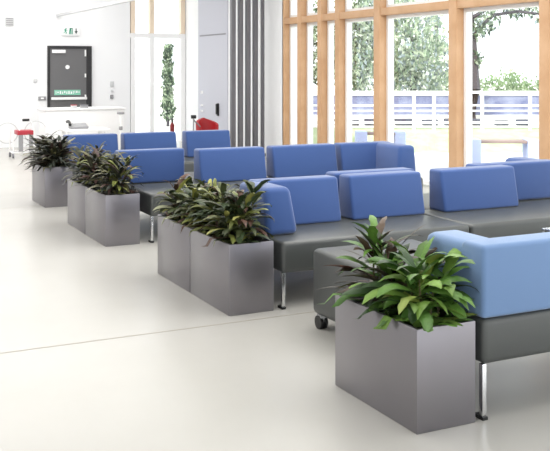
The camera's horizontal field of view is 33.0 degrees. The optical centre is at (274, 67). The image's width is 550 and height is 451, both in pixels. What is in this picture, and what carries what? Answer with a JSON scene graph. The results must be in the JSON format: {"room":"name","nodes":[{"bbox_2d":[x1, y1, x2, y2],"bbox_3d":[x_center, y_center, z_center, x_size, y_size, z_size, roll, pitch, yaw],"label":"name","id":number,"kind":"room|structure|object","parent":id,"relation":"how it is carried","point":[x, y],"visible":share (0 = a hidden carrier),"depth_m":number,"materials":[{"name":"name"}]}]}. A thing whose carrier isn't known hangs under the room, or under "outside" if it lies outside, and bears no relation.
{"room":"hospital interior","nodes":[
{"label":"hospital interior","id":0,"kind":"room"},
{"bbox_2d":[0,0,129,147],"bbox_3d":[-8.718,-0.300,17.834,12.200,3.900,0.300,0,0,-26],"label":"wall","id":1,"kind":"structure","parent":0,"point":[23,46],"depth_m":19.60,"materials":[{"name":"white paint"}]},
{"bbox_2d":[5,17,13,26],"bbox_3d":[-5.500,-0.955,19.245,0.180,0.190,0.026,0,0,-26],"label":"air vent","id":2,"kind":"object","parent":1,"relation":"in","point":[9,21],"visible":1,"depth_m":19.24,"materials":[{"name":"grey"}]},
{"bbox_2d":[47,46,91,106],"bbox_3d":[-4.363,0.590,19.766,0.940,2.120,0.100,0,0,-26],"label":"door","id":3,"kind":"structure","parent":1,"relation":"in","point":[69,68],"depth_m":19.77,"materials":[{"name":"black metal"}]},
{"bbox_2d":[61,27,79,35],"bbox_3d":[-4.355,-0.785,19.795,0.380,0.190,0.056,0,0,-26],"label":"exit sign","id":4,"kind":"object","parent":1,"relation":"attached to","point":[65,31],"visible":1,"depth_m":19.76,"materials":[{"name":"white plastic"}]},
{"bbox_2d":[56,0,135,16],"bbox_3d":[-2.236,-1.115,14.906,0.060,0.050,10.700,0,0,-26],"label":"track","id":5,"kind":"object","parent":1,"relation":"attached to","point":[118,1],"visible":1,"depth_m":17.02,"materials":[{"name":"grey metal"}]},
{"bbox_2d":[130,0,184,140],"bbox_3d":[-2.635,-0.300,20.761,1.300,3.900,0.150,0,0,-26],"label":"window","id":6,"kind":"structure","parent":1,"relation":"in","point":[150,35],"depth_m":20.64,"materials":[{"name":"beige"}]},
{"bbox_2d":[185,0,197,130],"bbox_3d":[-1.770,-0.300,20.816,0.300,3.900,1.120,0,0,-26],"label":"wall","id":7,"kind":"structure","parent":0,"point":[191,6],"depth_m":20.65,"materials":[{"name":"white paint"}]},
{"bbox_2d":[198,0,227,129],"bbox_3d":[-1.177,-0.300,19.592,0.324,3.900,1.600,0,0,-26],"label":"door","id":8,"kind":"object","parent":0,"point":[212,14],"visible":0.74,"depth_m":19.46,"materials":[{"name":"grey paint"}]},
{"bbox_2d":[215,103,218,115],"bbox_3d":[-1.197,0.860,19.208,0.060,0.260,0.090,0,0,-26],"label":"handset","id":9,"kind":"object","parent":8,"relation":"attached to","point":[217,104],"visible":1,"depth_m":19.18,"materials":[{"name":"black plastic"}]},
{"bbox_2d":[228,0,296,152],"bbox_3d":[-0.268,-0.300,17.782,0.300,3.900,2.450,0,0,-26],"label":"wall","id":10,"kind":"structure","parent":0,"point":[273,16],"depth_m":17.11,"materials":[{"name":"white paint"}]},
{"bbox_2d":[282,0,296,144],"bbox_3d":[0.354,-0.300,16.436,0.220,3.900,0.575,0,0,-26],"label":"window","id":11,"kind":"structure","parent":10,"relation":"in","point":[289,19],"depth_m":16.62,"materials":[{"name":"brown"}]},
{"bbox_2d":[0,140,549,450],"bbox_3d":[-2.299,1.750,6.673,13.800,0.200,26.000,0,0,-26],"label":"floor","id":12,"kind":"structure","parent":0,"point":[267,384],"depth_m":5.07,"materials":[{"name":"white tile"}]},
{"bbox_2d":[0,119,44,157],"bbox_3d":[-4.646,1.292,17.205,0.936,0.715,0.390,0,0,-26],"label":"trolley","id":13,"kind":"object","parent":12,"relation":"on","point":[17,132],"visible":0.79,"depth_m":17.10,"materials":[{"name":"white metal"}]},
{"bbox_2d":[32,162,72,207],"bbox_3d":[-2.727,1.413,11.357,0.330,0.474,0.715,0,0,-26],"label":"planter","id":14,"kind":"object","parent":12,"relation":"on","point":[48,190],"visible":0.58,"depth_m":11.05,"materials":[{"name":"grey metal"}]},
{"bbox_2d":[19,130,70,168],"bbox_3d":[-2.872,1.008,11.497,0.585,0.467,0.766,0,0,-26],"label":"leafy plant","id":15,"kind":"object","parent":14,"relation":"on","point":[36,140],"visible":0.28,"depth_m":11.46,"materials":[{"name":"green plant"}]},
{"bbox_2d":[24,134,79,171],"bbox_3d":[-2.683,1.017,11.141,0.692,0.448,0.772,0,0,-26],"label":"leafy plant","id":16,"kind":"object","parent":14,"relation":"on","point":[55,153],"visible":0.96,"depth_m":11.10,"materials":[{"name":"green plant"}]},
{"bbox_2d":[68,178,92,233],"bbox_3d":[-1.896,1.413,9.611,0.330,0.474,0.715,0,0,-26],"label":"planter","id":17,"kind":"object","parent":12,"relation":"on","point":[76,194],"visible":0.31,"depth_m":9.52,"materials":[{"name":"grey metal"}]},
{"bbox_2d":[61,141,110,186],"bbox_3d":[-1.969,1.003,9.695,0.567,0.476,0.590,0,0,-26],"label":"leafy plant","id":18,"kind":"object","parent":17,"relation":"on","point":[77,150],"visible":0.41,"depth_m":9.69,"materials":[{"name":"green plant"}]},
{"bbox_2d":[37,106,125,149],"bbox_3d":[-3.772,1.210,18.123,1.600,0.880,0.630,0,0,-26],"label":"reception desk","id":19,"kind":"object","parent":12,"relation":"on","point":[53,118],"depth_m":17.86,"materials":[{"name":"white laminate"}]},
{"bbox_2d":[37,106,125,110],"bbox_3d":[-3.772,0.790,18.123,1.600,0.040,0.630,0,0,-26],"label":"countertop","id":20,"kind":"structure","parent":19,"relation":"on","point":[99,107],"depth_m":17.92,"materials":[{"name":"white laminate"}]},
{"bbox_2d":[80,104,87,107],"bbox_3d":[-3.699,0.739,17.997,0.148,0.062,0.108,0,0,-26],"label":"box","id":21,"kind":"object","parent":19,"relation":"on","point":[81,105],"visible":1,"depth_m":17.96,"materials":[{"name":"grey plastic"}]},
{"bbox_2d":[59,127,109,138],"bbox_3d":[-3.247,1.340,15.855,0.750,0.620,0.500,0,0,-26],"label":"table","id":22,"kind":"object","parent":12,"relation":"on","point":[99,129],"visible":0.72,"depth_m":15.71,"materials":[{"name":"white laminate"}]},
{"bbox_2d":[66,120,88,128],"bbox_3d":[-3.356,0.955,15.765,0.346,0.150,0.216,0,0,-26],"label":"desk phone","id":23,"kind":"object","parent":22,"relation":"on","point":[70,125],"visible":1,"depth_m":15.72,"materials":[{"name":"grey plastic"}]},
{"bbox_2d":[85,185,139,246],"bbox_3d":[-1.574,1.413,8.960,0.330,0.474,0.715,0,0,-26],"label":"planter","id":24,"kind":"object","parent":12,"relation":"on","point":[110,220],"visible":0.78,"depth_m":8.67,"materials":[{"name":"grey metal"}]},
{"bbox_2d":[70,148,127,189],"bbox_3d":[-1.762,1.020,9.253,0.585,0.444,0.582,0,0,-26],"label":"leafy plant","id":25,"kind":"object","parent":24,"relation":"in","point":[95,160],"visible":0.53,"depth_m":9.20,"materials":[{"name":"green plant"}]},
{"bbox_2d":[85,150,144,194],"bbox_3d":[-1.517,1.014,8.841,0.580,0.454,0.561,0,0,7],"label":"leafy plant","id":26,"kind":"object","parent":24,"relation":"on","point":[115,171],"visible":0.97,"depth_m":8.79,"materials":[{"name":"green plant"}]},
{"bbox_2d":[117,112,123,134],"bbox_3d":[-2.569,1.190,15.466,0.258,0.920,0.258,0,0,-26],"label":"stand","id":27,"kind":"object","parent":12,"relation":"on","point":[120,113],"visible":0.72,"depth_m":15.45,"materials":[{"name":"white plastic"}]},
{"bbox_2d":[63,130,230,176],"bbox_3d":[-1.543,1.250,11.996,2.406,0.800,0.810,0,0,-26],"label":"sofa","id":28,"kind":"object","parent":12,"relation":"on","point":[191,140],"visible":0.27,"depth_m":12.19,"materials":[{"name":"blue fabric"}]},
{"bbox_2d":[114,148,194,184],"bbox_3d":[-1.103,1.250,10.183,1.506,0.800,0.810,0,0,-26],"label":"sofa","id":29,"kind":"object","parent":12,"relation":"on","point":[158,165],"visible":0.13,"depth_m":9.67,"materials":[{"name":"blue fabric"}]},
{"bbox_2d":[0,311,314,353],"bbox_3d":[-1.777,1.655,5.280,13.500,0.011,0.014,0,0,-26],"label":"joint","id":30,"kind":"object","parent":12,"relation":"on","point":[312,311],"depth_m":5.78,"materials":[{"name":"beige"}]},
{"bbox_2d":[170,118,173,131],"bbox_3d":[-1.762,1.255,15.865,0.240,0.790,0.240,0,0,-26],"label":"fire extinguisher","id":31,"kind":"object","parent":12,"relation":"on","point":[172,119],"visible":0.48,"depth_m":15.82,"materials":[{"name":"red metal"}]},
{"bbox_2d":[158,214,219,291],"bbox_3d":[-0.638,1.413,7.216,0.330,0.474,0.715,0,0,-26],"label":"planter","id":32,"kind":"object","parent":12,"relation":"on","point":[173,246],"visible":0.3,"depth_m":7.11,"materials":[{"name":"grey metal"}]},
{"bbox_2d":[153,174,207,224],"bbox_3d":[-0.758,1.043,7.376,0.454,0.398,0.586,0,0,-26],"label":"leafy plant","id":33,"kind":"object","parent":32,"relation":"on","point":[177,198],"visible":0.41,"depth_m":7.32,"materials":[{"name":"green plant"}]},
{"bbox_2d":[168,178,229,233],"bbox_3d":[-0.564,1.038,7.011,0.429,0.406,0.565,0,0,-26],"label":"leafy plant","id":34,"kind":"object","parent":32,"relation":"on","point":[192,195],"visible":0.48,"depth_m":7.01,"materials":[{"name":"green plant"}]},
{"bbox_2d":[191,115,200,129],"bbox_3d":[-1.341,1.222,15.584,0.362,0.864,0.338,0,0,-26],"label":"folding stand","id":35,"kind":"object","parent":12,"relation":"on","point":[193,117],"visible":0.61,"depth_m":15.60,"materials":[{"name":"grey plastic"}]},
{"bbox_2d":[128,146,266,242],"bbox_3d":[-0.676,1.250,9.457,1.506,0.800,0.810,0,0,-26],"label":"sofa","id":36,"kind":"object","parent":12,"relation":"on","point":[228,165],"visible":0.41,"depth_m":9.73,"materials":[{"name":"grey fabric"}]},
{"bbox_2d":[196,118,218,129],"bbox_3d":[-1.188,1.261,16.171,0.400,0.781,0.361,0,0,-26],"label":"tub chair","id":37,"kind":"object","parent":12,"relation":"on","point":[206,124],"visible":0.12,"depth_m":16.27,"materials":[{"name":"red fabric"}]},
{"bbox_2d":[190,228,272,315],"bbox_3d":[-0.315,1.413,6.564,0.330,0.474,0.715,0,0,-26],"label":"planter","id":38,"kind":"object","parent":12,"relation":"on","point":[234,279],"visible":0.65,"depth_m":6.28,"materials":[{"name":"grey metal"}]},
{"bbox_2d":[184,182,251,239],"bbox_3d":[-0.427,1.044,6.698,0.461,0.396,0.541,0,0,-26],"label":"leafy plant","id":39,"kind":"object","parent":38,"relation":"on","point":[208,206],"visible":0.41,"depth_m":6.65,"materials":[{"name":"green plant"}]},
{"bbox_2d":[199,179,274,246],"bbox_3d":[-0.273,1.001,6.372,0.475,0.480,0.529,0,0,-26],"label":"leafy plant","id":40,"kind":"object","parent":38,"relation":"on","point":[243,213],"visible":0.98,"depth_m":6.37,"materials":[{"name":"green plant"}]},
{"bbox_2d":[230,0,265,156],"bbox_3d":[-0.488,-0.299,16.942,0.700,3.898,0.090,0,0,-26],"label":"slatted screen","id":41,"kind":"object","parent":12,"relation":"on","point":[232,2],"visible":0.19,"depth_m":16.89,"materials":[{"name":"grey metal"}]},
{"bbox_2d":[297,0,316,143],"bbox_3d":[0.641,-0.300,15.856,0.220,3.900,0.720,0,0,-26],"label":"window","id":42,"kind":"structure","parent":12,"relation":"on","point":[306,19],"depth_m":16.04,"materials":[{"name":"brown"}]},
{"bbox_2d":[317,0,334,143],"bbox_3d":[0.930,-0.300,15.273,0.220,3.900,0.580,0,0,-26],"label":"window","id":43,"kind":"structure","parent":12,"relation":"on","point":[325,8],"depth_m":15.40,"materials":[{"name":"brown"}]},
{"bbox_2d":[266,141,422,190],"bbox_3d":[0.731,1.250,10.153,1.606,0.800,0.810,0,0,-26],"label":"sofa","id":44,"kind":"object","parent":12,"relation":"on","point":[295,160],"visible":0.38,"depth_m":10.26,"materials":[{"name":"blue fabric"}]},
{"bbox_2d":[240,170,468,309],"bbox_3d":[0.589,1.250,7.059,1.606,0.800,0.810,0,0,-26],"label":"sofa","id":45,"kind":"object","parent":12,"relation":"on","point":[306,212],"visible":0.65,"depth_m":7.09,"materials":[{"name":"grey fabric"}]},
{"bbox_2d":[335,0,373,142],"bbox_3d":[1.316,-0.300,14.494,0.220,3.900,1.160,0,0,-26],"label":"window","id":46,"kind":"structure","parent":12,"relation":"on","point":[345,15],"depth_m":14.87,"materials":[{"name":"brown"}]},
{"bbox_2d":[314,239,421,328],"bbox_3d":[0.743,1.400,5.791,0.780,0.500,0.720,0,0,-26],"label":"pouf","id":47,"kind":"object","parent":12,"relation":"on","point":[324,276],"visible":0.29,"depth_m":5.78,"materials":[{"name":"grey leather"}]},
{"bbox_2d":[326,167,413,216],"bbox_3d":[0.288,1.250,7.848,1.806,0.800,0.810,0,0,-26],"label":"sofa","id":48,"kind":"object","parent":12,"relation":"on","point":[336,174],"visible":0.12,"depth_m":7.66,"materials":[{"name":"blue fabric"}]},
{"bbox_2d":[335,295,474,433],"bbox_3d":[0.623,1.413,4.579,0.330,0.474,0.735,0,0,-26],"label":"planter","id":49,"kind":"object","parent":12,"relation":"on","point":[423,381],"visible":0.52,"depth_m":4.30,"materials":[{"name":"grey metal"}]},
{"bbox_2d":[317,215,423,310],"bbox_3d":[0.514,1.005,4.740,0.511,0.471,0.581,0,0,-26],"label":"leafy plant","id":50,"kind":"object","parent":49,"relation":"on","point":[375,230],"visible":0.53,"depth_m":4.72,"materials":[{"name":"green plant"}]},
{"bbox_2d":[332,233,455,322],"bbox_3d":[0.558,1.037,4.589,0.566,0.409,0.633,0,0,-26],"label":"leafy plant","id":51,"kind":"object","parent":49,"relation":"on","point":[423,250],"visible":0.27,"depth_m":4.61,"materials":[{"name":"green plant"}]},
{"bbox_2d":[356,244,478,331],"bbox_3d":[0.661,1.049,4.418,0.535,0.385,0.641,0,0,-26],"label":"leafy plant","id":52,"kind":"object","parent":49,"relation":"in","point":[416,314],"visible":0.98,"depth_m":4.37,"materials":[{"name":"green plant"}]},
{"bbox_2d":[374,0,448,184],"bbox_3d":[1.982,-0.300,13.149,0.220,3.900,1.840,0,0,-26],"label":"window","id":53,"kind":"structure","parent":12,"relation":"on","point":[385,11],"depth_m":13.80,"materials":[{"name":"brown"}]},
{"bbox_2d":[423,165,549,237],"bbox_3d":[2.050,1.250,7.782,1.646,0.800,0.810,0,0,-26],"label":"sofa","id":54,"kind":"object","parent":12,"relation":"on","point":[484,199],"visible":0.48,"depth_m":7.75,"materials":[{"name":"blue fabric"}]},
{"bbox_2d":[423,157,549,209],"bbox_3d":[1.776,1.250,8.584,1.466,0.800,0.810,0,0,-26],"label":"sofa","id":55,"kind":"object","parent":12,"relation":"on","point":[532,175],"visible":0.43,"depth_m":8.41,"materials":[{"name":"blue fabric"}]},
{"bbox_2d":[426,230,549,420],"bbox_3d":[1.534,1.241,5.072,1.656,0.818,0.810,0,0,-26],"label":"sofa","id":56,"kind":"object","parent":12,"relation":"on","point":[510,274],"visible":0.69,"depth_m":4.43,"materials":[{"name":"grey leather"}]},
{"bbox_2d":[449,0,538,167],"bbox_3d":[2.769,-0.300,11.559,0.220,3.900,1.710,0,0,-26],"label":"window","id":57,"kind":"structure","parent":12,"relation":"on","point":[460,11],"depth_m":12.15,"materials":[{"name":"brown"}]},
{"bbox_2d":[539,0,549,159],"bbox_3d":[3.527,-0.300,10.028,0.220,3.900,1.705,0,0,-26],"label":"window","id":58,"kind":"structure","parent":12,"relation":"on","point":[544,5],"depth_m":10.66,"materials":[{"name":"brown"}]},
{"bbox_2d":[542,227,549,232],"bbox_3d":[2.305,1.420,6.816,0.500,0.460,0.450,0,0,-26],"label":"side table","id":59,"kind":"object","parent":12,"relation":"on","point":[543,229],"visible":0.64,"depth_m":6.88,"materials":[{"name":"silver metal"}]},
{"label":"outside","id":60,"kind":"structure","parent":0,"visible":0},
{"bbox_2d":[135,84,537,179],"bbox_3d":[26.054,1.800,35.049,62.200,0.200,119.700,0,0,-26],"label":"ground","id":61,"kind":"structure","parent":60,"point":[424,162],"depth_m":27.47,"materials":[{"name":"white"}]},
{"bbox_2d":[159,43,176,126],"bbox_3d":[-3.117,0.473,27.009,0.542,2.453,0.484,0,0,-26],"label":"conifer","id":62,"kind":"object","parent":61,"relation":"on","point":[168,102],"visible":1,"depth_m":26.93,"materials":[{"name":"green plant"}]},
{"bbox_2d":[313,0,334,84],"bbox_3d":[1.149,-0.269,24.008,1.112,3.946,1.053,0,0,0],"label":"leafy tree","id":63,"kind":"object","parent":61,"relation":"on","point":[314,4],"visible":0.16,"depth_m":23.86,"materials":[{"name":"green plant"}]},
{"bbox_2d":[334,0,394,90],"bbox_3d":[2.423,-0.437,25.516,2.110,4.282,1.860,0,0,0],"label":"leafy tree","id":64,"kind":"object","parent":61,"relation":"on","point":[356,26],"visible":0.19,"depth_m":25.09,"materials":[{"name":"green plant"}]},
{"bbox_2d":[201,91,538,130],"bbox_3d":[2.900,1.097,20.000,9.000,1.206,0.062,0,0,0],"label":"rail fence","id":65,"kind":"object","parent":61,"relation":"on","point":[413,122],"visible":0.44,"depth_m":19.98,"materials":[{"name":"white"}]},
{"bbox_2d":[355,131,405,143],"bbox_3d":[1.990,1.450,17.610,0.920,0.500,0.420,0,0,0],"label":"sofa","id":66,"kind":"object","parent":61,"relation":"on","point":[360,136],"visible":0.47,"depth_m":17.40,"materials":[{"name":"blue metal"}]},
{"bbox_2d":[352,0,448,90],"bbox_3d":[3.485,-0.422,24.569,2.984,4.252,2.120,0,0,0],"label":"leafy tree","id":67,"kind":"object","parent":61,"relation":"on","point":[409,60],"visible":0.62,"depth_m":24.17,"materials":[{"name":"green plant"}]},
{"bbox_2d":[313,128,538,152],"bbox_3d":[6.300,1.500,19.370,11.400,0.400,1.540,0,0,0],"label":"grass bank","id":68,"kind":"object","parent":61,"relation":"on","point":[423,140],"depth_m":19.52,"materials":[{"name":"white"}]},
{"bbox_2d":[313,120,538,127],"bbox_3d":[8.700,1.490,24.150,16.600,0.420,8.000,0,0,0],"label":"terrace","id":69,"kind":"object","parent":61,"relation":"on","point":[314,125],"depth_m":20.33,"materials":[{"name":"white concrete"}]},
{"bbox_2d":[364,118,373,125],"bbox_3d":[2.194,1.202,20.748,0.423,0.155,0.217,0,0,1],"label":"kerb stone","id":70,"kind":"object","parent":69,"relation":"on","point":[370,119],"visible":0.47,"depth_m":20.65,"materials":[{"name":"grey"}]},
{"bbox_2d":[394,118,411,125],"bbox_3d":[2.875,1.201,20.748,0.426,0.158,0.217,0,0,-2],"label":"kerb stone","id":71,"kind":"object","parent":69,"relation":"on","point":[396,119],"visible":0.58,"depth_m":20.66,"materials":[{"name":"grey"}]},
{"bbox_2d":[313,94,538,119],"bbox_3d":[7.500,0.960,23.151,19.000,0.640,0.360,0,0,0],"label":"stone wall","id":72,"kind":"structure","parent":69,"relation":"on","point":[356,98],"depth_m":23.00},
{"bbox_2d":[421,119,437,125],"bbox_3d":[3.459,1.212,20.748,0.370,0.136,0.217,0,0,-1],"label":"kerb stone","id":73,"kind":"object","parent":69,"relation":"on","point":[422,119],"visible":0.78,"depth_m":20.66,"materials":[{"name":"grey"}]},
{"bbox_2d":[494,120,508,125],"bbox_3d":[5.057,1.222,20.748,0.317,0.117,0.217,0,0,-5],"label":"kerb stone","id":74,"kind":"object","parent":69,"relation":"on","point":[494,120],"visible":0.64,"depth_m":20.67,"materials":[{"name":"grey"}]},
{"bbox_2d":[515,119,527,125],"bbox_3d":[5.532,1.209,20.748,0.315,0.141,0.217,0,0,5],"label":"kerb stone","id":75,"kind":"object","parent":69,"relation":"on","point":[515,119],"visible":0.48,"depth_m":20.66,"materials":[{"name":"grey"}]},
{"bbox_2d":[430,66,538,90],"bbox_3d":[6.894,0.807,25.504,5.475,1.787,0.940,0,0,0],"label":"hedge","id":76,"kind":"object","parent":61,"relation":"on","point":[513,85],"visible":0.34,"depth_m":25.40,"materials":[{"name":"green plant"}]},
{"bbox_2d":[472,7,538,118],"bbox_3d":[5.954,-0.802,21.975,3.106,5.010,1.203,0,0,0],"label":"tree","id":77,"kind":"object","parent":61,"relation":"on","point":[477,60],"visible":0.58,"depth_m":21.89,"materials":[{"name":"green plant"}]},
{"bbox_2d":[472,138,538,162],"bbox_3d":[3.833,1.450,15.687,1.170,0.500,0.420,0,0,2],"label":"sofa","id":78,"kind":"object","parent":61,"relation":"on","point":[530,146],"visible":0.6,"depth_m":15.49,"materials":[{"name":"blue concrete"}]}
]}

